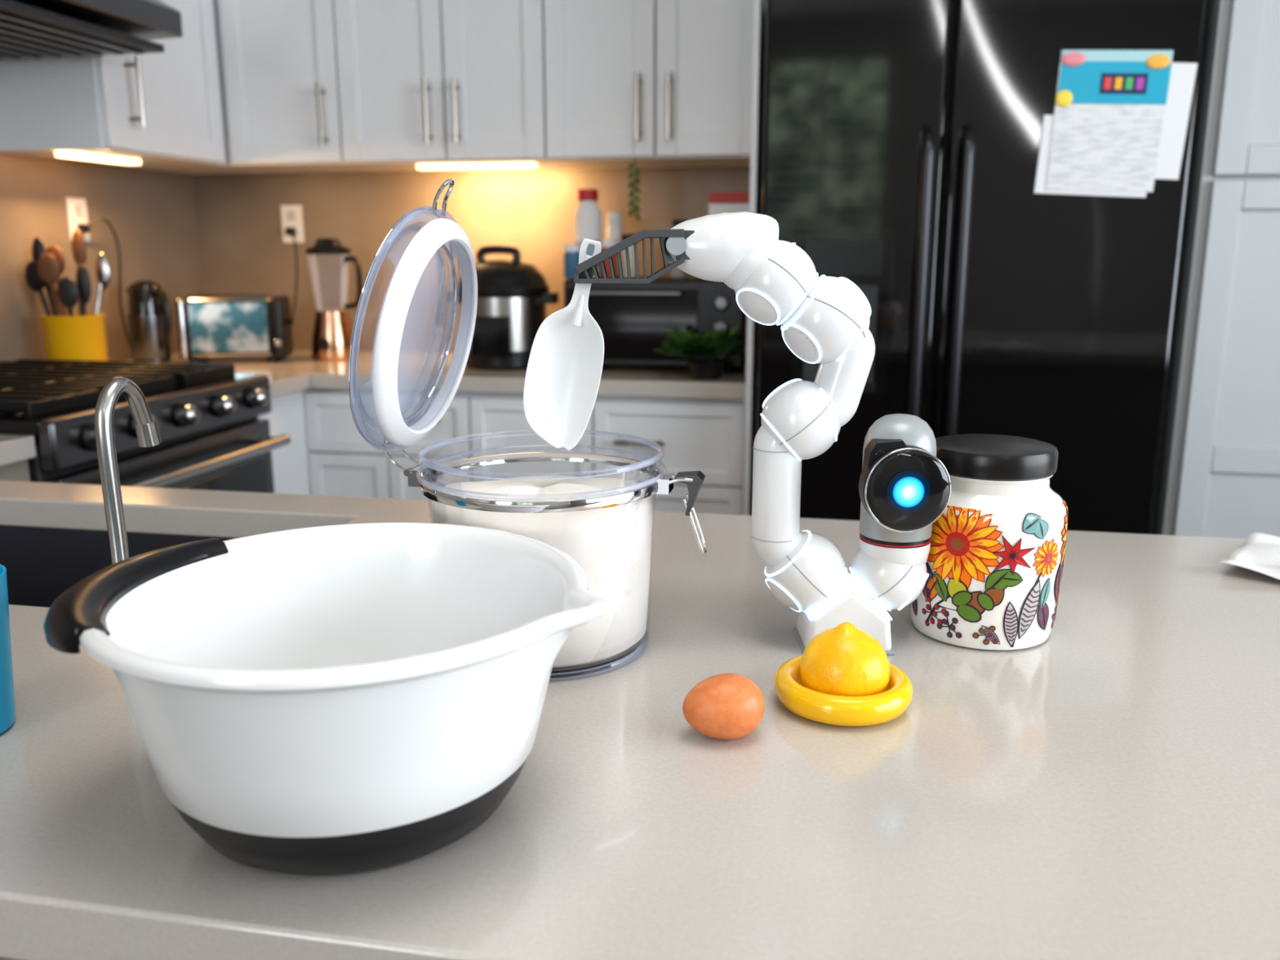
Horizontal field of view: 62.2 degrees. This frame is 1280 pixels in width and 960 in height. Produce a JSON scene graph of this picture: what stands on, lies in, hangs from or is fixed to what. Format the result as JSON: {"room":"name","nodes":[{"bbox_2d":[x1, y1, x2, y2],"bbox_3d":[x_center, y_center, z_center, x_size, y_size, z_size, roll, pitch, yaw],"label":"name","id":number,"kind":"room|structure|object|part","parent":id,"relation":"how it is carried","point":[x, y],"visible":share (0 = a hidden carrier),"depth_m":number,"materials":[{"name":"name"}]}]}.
{"room":"kitchen","nodes":[
{"label":"kitchen","id":0,"kind":"room"},
{"bbox_2d":[0,152,202,361],"bbox_3d":[-2.074,-0.280,0.818,0.100,2.700,5.690,2,13,11],"label":"wall","id":1,"kind":"structure","parent":0,"point":[151,214],"depth_m":3.08,"materials":[{"name":"paint"}]},
{"bbox_2d":[0,0,182,59],"bbox_3d":[-1.430,-1.422,2.090,0.585,1.001,0.745,2,13,11],"label":"range hood","id":2,"kind":"object","parent":1,"relation":"attached to","point":[29,28],"visible":1,"depth_m":2.32,"materials":[{"name":"grey metal"}]},
{"bbox_2d":[65,197,130,350],"bbox_3d":[-1.558,-0.582,3.050,0.051,0.441,0.136,12,17,43],"label":"wall outlet","id":3,"kind":"object","parent":1,"relation":"attached to","point":[77,212],"visible":0.92,"depth_m":3.00,"materials":[{"name":"white plastic"},{"name":"black plastic"}]},
{"bbox_3d":[-1.573,-0.733,2.991,0.030,0.120,0.074,2,13,11],"label":"plate","id":4,"kind":"part","parent":3,"relation":"part of","materials":[{"name":"white plastic"}]},
{"bbox_3d":[-1.526,-0.555,3.059,0.037,0.386,0.087,6,13,24],"label":"cord","id":5,"kind":"part","parent":3,"relation":"part of","materials":[{"name":"black plastic"}]},
{"bbox_2d":[191,166,750,352],"bbox_3d":[0.910,-0.784,3.130,5.050,2.700,0.100,2,13,11],"label":"wall","id":6,"kind":"structure","parent":0,"point":[242,250],"depth_m":3.41,"materials":[{"name":"paint"}]},
{"bbox_2d":[280,204,304,326],"bbox_3d":[-1.119,-0.648,3.409,0.070,0.463,0.238,-2,12,-10],"label":"wall outlet","id":7,"kind":"object","parent":6,"relation":"attached to","point":[292,226],"visible":0.9,"depth_m":3.46,"materials":[{"name":"white plastic"}]},
{"bbox_3d":[-1.139,-0.835,3.460,0.074,0.120,0.030,2,13,11],"label":"plate","id":8,"kind":"part","parent":7,"relation":"part of","materials":[{"name":"white plastic"}]},
{"bbox_3d":[-1.123,-0.605,3.396,0.031,0.382,0.200,-1,12,-3],"label":"cord","id":9,"kind":"part","parent":7,"relation":"part of","materials":[{"name":"black plastic"}]},
{"bbox_2d":[0,0,753,174],"bbox_3d":[-0.625,-1.377,2.800,1.903,1.020,0.865,2,13,11],"label":"upper cabinet","id":10,"kind":"object","parent":6,"relation":"attached to","point":[248,86],"visible":0.98,"depth_m":2.90,"materials":[{"name":"grey wood"}]},
{"bbox_2d":[54,151,141,164],"bbox_3d":[-1.419,-0.845,2.790,0.040,0.013,0.280,2,13,11],"label":"under-cabinet light","id":11,"kind":"object","parent":10,"relation":"attached to","point":[68,154],"visible":1,"depth_m":2.75,"materials":[{"name":"white plastic"}]},
{"bbox_2d":[416,162,537,170],"bbox_3d":[-0.472,-0.906,3.067,0.350,0.013,0.040,2,13,11],"label":"under-cabinet light","id":12,"kind":"object","parent":10,"relation":"attached to","point":[482,166],"visible":1,"depth_m":3.05,"materials":[{"name":"white"}]},
{"bbox_2d":[627,158,640,220],"bbox_3d":[-0.015,-0.787,2.876,0.036,0.164,0.016,2,13,11],"label":"vine","id":13,"kind":"object","parent":10,"relation":"hanging from","point":[631,194],"visible":1,"depth_m":2.87,"materials":[{"name":"green plant"}]},
{"bbox_3d":[0.355,1.164,0.646,5.050,0.050,5.890,2,13,11],"label":"floor","id":14,"kind":"structure","parent":0,"visible":0},
{"bbox_2d":[0,359,291,493],"bbox_3d":[-1.314,0.251,2.434,0.789,0.975,0.750,2,13,11],"label":"gas range","id":15,"kind":"object","parent":14,"relation":"on","point":[212,435],"visible":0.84,"depth_m":2.30,"materials":[{"name":"grey metal"}]},
{"bbox_3d":[-1.010,-0.137,2.289,0.040,0.095,0.750,2,13,11],"label":"control panel","id":16,"kind":"part","parent":15,"relation":"part of","materials":[{"name":"grey metal"}]},
{"bbox_3d":[-1.010,0.307,2.385,0.040,0.785,0.730,2,13,11],"label":"oven door","id":17,"kind":"part","parent":15,"relation":"part of","materials":[{"name":"grey metal"}]},
{"bbox_3d":[-0.961,-0.030,2.302,0.069,0.028,0.680,2,13,11],"label":"handle","id":18,"kind":"part","parent":15,"relation":"part of","materials":[{"name":"silver metal"}]},
{"bbox_2d":[120,349,746,515],"bbox_3d":[-0.628,0.128,3.125,1.903,0.920,0.876,2,13,11],"label":"base cabinet","id":19,"kind":"object","parent":14,"relation":"on","point":[699,425],"visible":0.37,"depth_m":2.83,"materials":[{"name":"painted wood"},{"name":"brushed metal"}]},
{"bbox_2d":[120,349,746,399],"bbox_3d":[-0.628,-0.302,3.032,1.903,0.040,0.876,2,13,11],"label":"countertop","id":20,"kind":"structure","parent":19,"relation":"on","point":[298,371],"depth_m":2.82,"materials":[{"name":"stone"}]},
{"bbox_2d":[24,229,110,360],"bbox_3d":[-1.524,-0.471,2.820,0.206,0.381,0.152,9,15,35],"label":"utensil crock","id":21,"kind":"object","parent":20,"relation":"on","point":[81,335],"visible":0.88,"depth_m":2.77,"materials":[{"name":"yellow glazed ceramic"},{"name":"wood"},{"name":"black plastic"}]},
{"bbox_2d":[125,280,171,362],"bbox_3d":[-1.410,-0.450,3.048,0.108,0.243,0.142,-7,14,-29],"label":"electric kettle","id":22,"kind":"object","parent":20,"relation":"on","point":[148,317],"visible":0.93,"depth_m":3.02,"materials":[{"name":"black"}]},
{"bbox_2d":[175,293,293,363],"bbox_3d":[-1.200,-0.454,3.173,0.313,0.196,0.176,-2,12,-9],"label":"toaster","id":23,"kind":"object","parent":20,"relation":"on","point":[239,326],"visible":0.98,"depth_m":3.10,"materials":[{"name":"silver metal"}]},
{"bbox_2d":[305,238,362,361],"bbox_3d":[-0.927,-0.545,3.205,0.136,0.362,0.165,-8,15,-32],"label":"blender","id":24,"kind":"object","parent":20,"relation":"on","point":[332,327],"visible":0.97,"depth_m":3.18,"materials":[{"name":"silver metal"}]},
{"bbox_3d":[-0.936,-0.442,3.240,0.136,0.145,0.136,2,13,11],"label":"motor","id":25,"kind":"part","parent":24,"relation":"part of","materials":[{"name":"orange metal"}]},
{"bbox_2d":[457,244,558,370],"bbox_3d":[-0.390,-0.495,3.025,0.264,0.341,0.264,-8,15,-33],"label":"pressure cooker","id":26,"kind":"object","parent":20,"relation":"on","point":[513,295],"visible":0.85,"depth_m":2.93,"materials":[{"name":"black plastic"}]},
{"bbox_2d":[564,275,746,373],"bbox_3d":[0.064,-0.449,3.027,0.495,0.250,0.402,2,13,11],"label":"toaster oven","id":27,"kind":"object","parent":20,"relation":"on","point":[633,319],"visible":0.62,"depth_m":2.86,"materials":[{"name":"black metal"}]},
{"bbox_2d":[563,244,580,278],"bbox_3d":[-0.186,-0.601,2.925,0.048,0.090,0.048,2,13,11],"label":"spice jar","id":28,"kind":"object","parent":27,"relation":"on","point":[571,255],"visible":0.8,"depth_m":2.90,"materials":[{"name":"blue"}]},
{"bbox_2d":[574,188,601,277],"bbox_3d":[-0.144,-0.688,2.966,0.077,0.242,0.077,2,13,11],"label":"bottle","id":29,"kind":"object","parent":27,"relation":"on","point":[588,215],"visible":0.73,"depth_m":2.93,"materials":[{"name":"white plastic"}]},
{"bbox_2d":[600,239,617,277],"bbox_3d":[-0.086,-0.612,2.939,0.048,0.105,0.048,2,13,11],"label":"spice jar","id":30,"kind":"object","parent":27,"relation":"on","point":[606,243],"visible":0.48,"depth_m":2.92,"materials":[{"name":"red"}]},
{"bbox_2d":[606,212,622,277],"bbox_3d":[-0.072,-0.670,3.028,0.048,0.180,0.048,2,13,11],"label":"spice jar","id":31,"kind":"object","parent":27,"relation":"on","point":[614,220],"visible":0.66,"depth_m":3.00,"materials":[{"name":"white"}]},
{"bbox_2d":[621,234,638,277],"bbox_3d":[-0.029,-0.626,2.967,0.048,0.120,0.048,2,13,11],"label":"spice jar","id":32,"kind":"object","parent":27,"relation":"on","point":[631,249],"visible":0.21,"depth_m":2.95,"materials":[{"name":"beige"}]},
{"bbox_2d":[671,219,688,277],"bbox_3d":[0.114,-0.657,3.015,0.048,0.160,0.048,2,13,11],"label":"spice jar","id":33,"kind":"object","parent":27,"relation":"on","point":[675,273],"visible":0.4,"depth_m":3.01,"materials":[{"name":"grey"}]},
{"bbox_2d":[685,272,697,278],"bbox_3d":[0.153,-0.630,2.961,0.048,0.130,0.048,2,13,11],"label":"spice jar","id":34,"kind":"object","parent":27,"relation":"on","point":[688,276],"visible":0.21,"depth_m":2.96,"materials":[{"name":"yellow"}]},
{"bbox_2d":[708,191,749,214],"bbox_3d":[0.244,-0.672,2.922,0.110,0.230,0.062,1,12,5],"label":"box","id":35,"kind":"object","parent":27,"relation":"on","point":[718,202],"visible":0.33,"depth_m":2.87,"materials":[{"name":"red"}]},
{"bbox_2d":[653,325,746,380],"bbox_3d":[0.154,-0.332,2.755,0.255,0.136,0.160,2,13,11],"label":"potted plant","id":36,"kind":"object","parent":20,"relation":"on","point":[714,343],"visible":0.98,"depth_m":2.73,"materials":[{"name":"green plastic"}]},
{"bbox_2d":[0,434,1279,959],"bbox_3d":[-0.193,0.539,1.237,3.498,0.920,1.227,2,13,11],"label":"kitchen island","id":37,"kind":"object","parent":14,"relation":"on","point":[1107,787],"visible":0.71,"depth_m":0.65,"materials":[{"name":"stone"}]},
{"bbox_2d":[0,564,16,734],"bbox_3d":[-0.477,0.122,0.730,0.084,0.112,0.084,2,13,11],"label":"cup","id":38,"kind":"object","parent":37,"relation":"on","point":[7,704],"visible":1,"depth_m":0.73,"materials":[{"name":"teal plastic"}]},
{"bbox_2d":[0,525,231,607],"bbox_3d":[-0.747,0.212,1.259,0.740,0.210,0.400,2,13,11],"label":"sink basin","id":39,"kind":"object","parent":37,"relation":"in","point":[41,562],"depth_m":1.44,"materials":[{"name":"black metal"}]},
{"bbox_2d":[94,376,161,564],"bbox_3d":[-0.459,0.017,0.954,0.052,0.220,0.081,-3,13,-14],"label":"kitchen faucet","id":40,"kind":"object","parent":37,"relation":"on","point":[146,427],"visible":0.77,"depth_m":0.93,"materials":[{"name":"silver metal"}]},
{"bbox_2d":[43,522,605,875],"bbox_3d":[-0.174,0.127,0.624,0.288,0.146,0.277,-9,15,-36],"label":"mixing bowl","id":41,"kind":"object","parent":37,"relation":"on","point":[339,700],"visible":1,"depth_m":0.56,"materials":[{"name":"white plastic"}]},
{"bbox_3d":[-0.299,0.065,0.616,0.061,0.020,0.169,0,12,1],"label":"grip handle","id":42,"kind":"part","parent":41,"relation":"part of","materials":[{"name":"black rubber"}]},
{"bbox_2d":[347,178,706,680],"bbox_3d":[-0.081,-0.048,0.870,0.277,0.384,0.207,2,13,11],"label":"flour canister","id":43,"kind":"object","parent":37,"relation":"on","point":[604,525],"visible":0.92,"depth_m":0.84,"materials":[{"name":"clear glass"}]},
{"bbox_2d":[682,673,764,739],"bbox_3d":[0.057,0.156,0.731,0.057,0.045,0.045,-1,12,-5],"label":"egg","id":44,"kind":"object","parent":37,"relation":"on","point":[722,706],"visible":1,"depth_m":0.71,"materials":[{"name":"orange food"}]},
{"bbox_2d":[573,211,951,655],"bbox_3d":[0.097,-0.034,0.867,0.298,0.358,0.081,0,12,0],"label":"robot arm","id":45,"kind":"object","parent":37,"relation":"on","point":[904,488],"visible":0.99,"depth_m":0.84,"materials":[{"name":"white plastic"}]},
{"bbox_2d":[523,238,604,450],"bbox_3d":[-0.062,-0.109,0.864,0.066,0.170,0.022,0,12,0],"label":"scoop","id":46,"kind":"object","parent":45,"relation":"in","point":[564,369],"visible":1,"depth_m":0.87,"materials":[{"name":"white plastic"}]},
{"bbox_2d":[773,622,912,726],"bbox_3d":[0.150,0.136,0.782,0.101,0.063,0.101,2,13,11],"label":"juicer","id":47,"kind":"object","parent":37,"relation":"on","point":[843,676],"visible":1,"depth_m":0.76,"materials":[{"name":"yellow plastic"}]},
{"bbox_3d":[0.150,0.154,0.786,0.101,0.024,0.101,2,13,11],"label":"dish","id":48,"kind":"part","parent":47,"relation":"part of","materials":[{"name":"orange plastic"}]},
{"bbox_2d":[909,433,1068,649],"bbox_3d":[0.302,0.050,0.927,0.131,0.168,0.130,2,13,11],"label":"ceramic jar","id":49,"kind":"object","parent":37,"relation":"on","point":[995,561],"visible":0.81,"depth_m":0.88,"materials":[{"name":"ceramic"},{"name":"black plastic"},{"name":"ink"}]},
{"bbox_2d":[1219,531,1279,579],"bbox_3d":[0.734,0.093,1.088,0.220,0.014,0.160,10,16,39],"label":"paper napkin","id":50,"kind":"object","parent":37,"relation":"on","point":[1260,552],"visible":1,"depth_m":1.14,"materials":[{"name":"white paper"}]},
{"bbox_2d":[742,0,766,515],"bbox_3d":[0.791,-0.599,2.750,0.950,2.500,0.748,2,13,11],"label":"surround","id":51,"kind":"object","parent":14,"relation":"on","point":[759,6],"visible":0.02,"depth_m":2.52,"materials":[{"name":"white wood"}]},
{"bbox_2d":[756,0,1208,534],"bbox_3d":[0.778,-0.256,2.729,0.895,1.800,0.820,2,13,11],"label":"refrigerator","id":52,"kind":"object","parent":14,"relation":"on","point":[902,138],"visible":0.53,"depth_m":2.32,"materials":[{"name":"black metal"}]},
{"bbox_2d":[756,0,952,520],"bbox_3d":[0.471,-0.220,2.470,0.392,1.760,0.050,2,13,11],"label":"door","id":53,"kind":"structure","parent":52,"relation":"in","point":[852,87],"depth_m":2.35,"materials":[{"name":"black metal"}]},
{"bbox_3d":[0.914,-0.202,2.385,0.495,1.760,0.050,2,13,11],"label":"door","id":54,"kind":"part","parent":52,"relation":"part of","materials":[{"name":"black metal"}]},
{"bbox_2d":[1034,49,1197,197],"bbox_3d":[0.992,-0.743,2.216,0.299,0.298,0.012,2,13,11],"label":"papers","id":55,"kind":"object","parent":52,"relation":"attached to","point":[1118,124],"visible":1,"depth_m":2.21,"materials":[{"name":"white paper"}]},
{"bbox_2d":[1151,0,1279,538],"bbox_3d":[2.032,-0.540,2.482,1.585,2.500,0.810,2,13,11],"label":"pantry cabinet","id":56,"kind":"object","parent":14,"relation":"on","point":[1219,471],"visible":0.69,"depth_m":2.27,"materials":[{"name":"grey"}]}
]}

